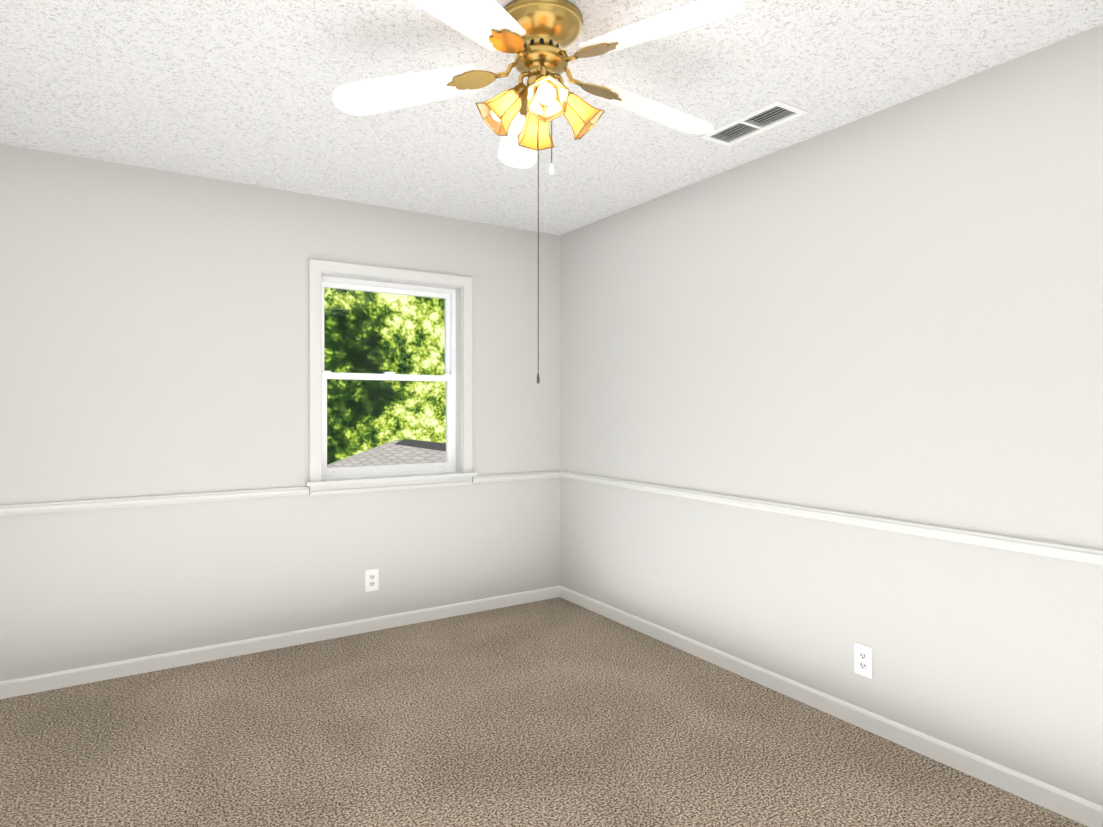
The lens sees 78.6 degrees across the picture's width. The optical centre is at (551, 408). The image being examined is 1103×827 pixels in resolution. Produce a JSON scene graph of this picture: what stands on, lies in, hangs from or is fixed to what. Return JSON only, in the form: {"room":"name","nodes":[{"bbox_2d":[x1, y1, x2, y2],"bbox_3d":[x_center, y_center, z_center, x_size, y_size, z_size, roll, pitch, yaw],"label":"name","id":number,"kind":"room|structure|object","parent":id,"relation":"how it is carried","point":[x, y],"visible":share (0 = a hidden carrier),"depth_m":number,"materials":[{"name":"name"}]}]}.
{"room":"empty bedroom","nodes":[
{"label":"empty bedroom","id":0,"kind":"room"},
{"bbox_2d":[0,144,559,680],"bbox_3d":[-1.483,0.052,3.660,3.878,2.440,0.160,0,0,-33],"label":"wall","id":1,"kind":"structure","parent":0,"point":[154,332],"depth_m":3.41,"materials":[{"name":"grey paint"}]},
{"bbox_2d":[0,486,308,515],"bbox_3d":[-2.113,0.446,3.152,1.886,0.045,0.020,0,0,-33],"label":"trim","id":2,"kind":"structure","parent":1,"relation":"attached to","point":[15,509],"depth_m":3.25,"materials":[{"name":"white paint"}]},
{"bbox_2d":[0,586,559,698],"bbox_3d":[-1.432,1.235,3.595,3.510,0.074,0.013,0,0,-33],"label":"baseboard","id":3,"kind":"structure","parent":1,"relation":"attached to","point":[89,674],"depth_m":3.50,"materials":[{"name":"white wood"}]},
{"bbox_2d":[365,569,378,591],"bbox_3d":[-1.028,0.981,3.855,0.076,0.122,0.009,0,0,-33],"label":"electrical outlet","id":4,"kind":"object","parent":1,"relation":"attached to","point":[371,579],"visible":1,"depth_m":3.85,"materials":[{"name":"white plastic"}]},
{"bbox_2d":[305,259,476,495],"bbox_3d":[-0.941,-0.172,3.979,1.015,1.285,0.205,0,0,-33],"label":"window","id":5,"kind":"structure","parent":1,"relation":"in","point":[455,293],"depth_m":3.99,"materials":[{"name":"white paint"}]},
{"bbox_2d":[472,471,559,483],"bbox_3d":[-0.233,0.442,4.354,0.611,0.045,0.020,0,0,-33],"label":"trim","id":6,"kind":"structure","parent":1,"relation":"attached to","point":[551,474],"depth_m":4.35,"materials":[{"name":"white paint"}]},
{"bbox_2d":[0,597,1087,826],"bbox_3d":[-0.160,1.329,1.597,3.878,0.100,5.070,0,0,-33],"label":"floor","id":7,"kind":"structure","parent":0,"point":[558,711],"depth_m":2.54,"materials":[{"name":"carpet"}]},
{"bbox_2d":[0,0,1102,234],"bbox_3d":[-0.160,-1.221,1.588,3.878,0.120,5.070,0,0,-33],"label":"ceiling","id":8,"kind":"structure","parent":0,"point":[236,90],"depth_m":2.42,"materials":[{"name":"white paint"}]},
{"bbox_2d":[332,0,744,383],"bbox_3d":[0.012,-0.618,2.024,1.211,1.088,1.240,0,0,-33],"label":"ceiling fan","id":9,"kind":"object","parent":8,"relation":"hanging from","point":[537,38],"visible":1,"depth_m":1.98,"materials":[{"name":"white wood"}]},
{"bbox_2d":[699,100,807,145],"bbox_3d":[0.817,-1.220,2.753,0.178,0.128,0.408,0,0,-33],"label":"ceiling vent","id":10,"kind":"object","parent":8,"relation":"in","point":[755,118],"visible":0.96,"depth_m":2.74,"materials":[{"name":"silver metal"}]},
{"bbox_2d":[560,24,1102,805],"bbox_3d":[1.449,0.056,2.527,0.160,2.440,4.910,0,0,-33],"label":"wall","id":11,"kind":"structure","parent":0,"point":[894,312],"depth_m":2.63,"materials":[{"name":"grey paint"}]},
{"bbox_2d":[560,586,1102,826],"bbox_3d":[1.334,1.239,2.552,0.013,0.074,4.750,0,0,-33],"label":"baseboard","id":12,"kind":"structure","parent":11,"relation":"attached to","point":[1062,802],"depth_m":2.62,"materials":[{"name":"white wood"}]},
{"bbox_2d":[560,471,1102,564],"bbox_3d":[1.330,0.448,2.547,0.020,0.045,4.750,0,0,-33],"label":"trim","id":13,"kind":"structure","parent":11,"relation":"attached to","point":[1070,552],"depth_m":2.61,"materials":[{"name":"white paint"}]},
{"bbox_2d":[854,643,872,677],"bbox_3d":[1.246,1.005,2.691,0.009,0.122,0.076,0,0,-33],"label":"electrical outlet","id":14,"kind":"object","parent":11,"relation":"attached to","point":[863,660],"visible":1,"depth_m":2.69,"materials":[{"name":"white plastic"}]},
{"label":"outside","id":15,"kind":"structure","parent":0,"visible":0},
{"bbox_2d":[327,439,445,467],"bbox_3d":[-1.016,1.153,7.370,9.000,1.520,4.100,0,0,-33],"label":"roof","id":16,"kind":"structure","parent":15,"point":[405,446],"depth_m":8.01,"materials":[{"name":"grey"}]},
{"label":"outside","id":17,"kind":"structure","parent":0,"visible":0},
{"bbox_2d":[324,288,445,464],"bbox_3d":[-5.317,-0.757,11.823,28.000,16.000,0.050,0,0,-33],"label":"trees","id":18,"kind":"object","parent":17,"point":[393,343],"depth_m":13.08,"materials":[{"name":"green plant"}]}
]}

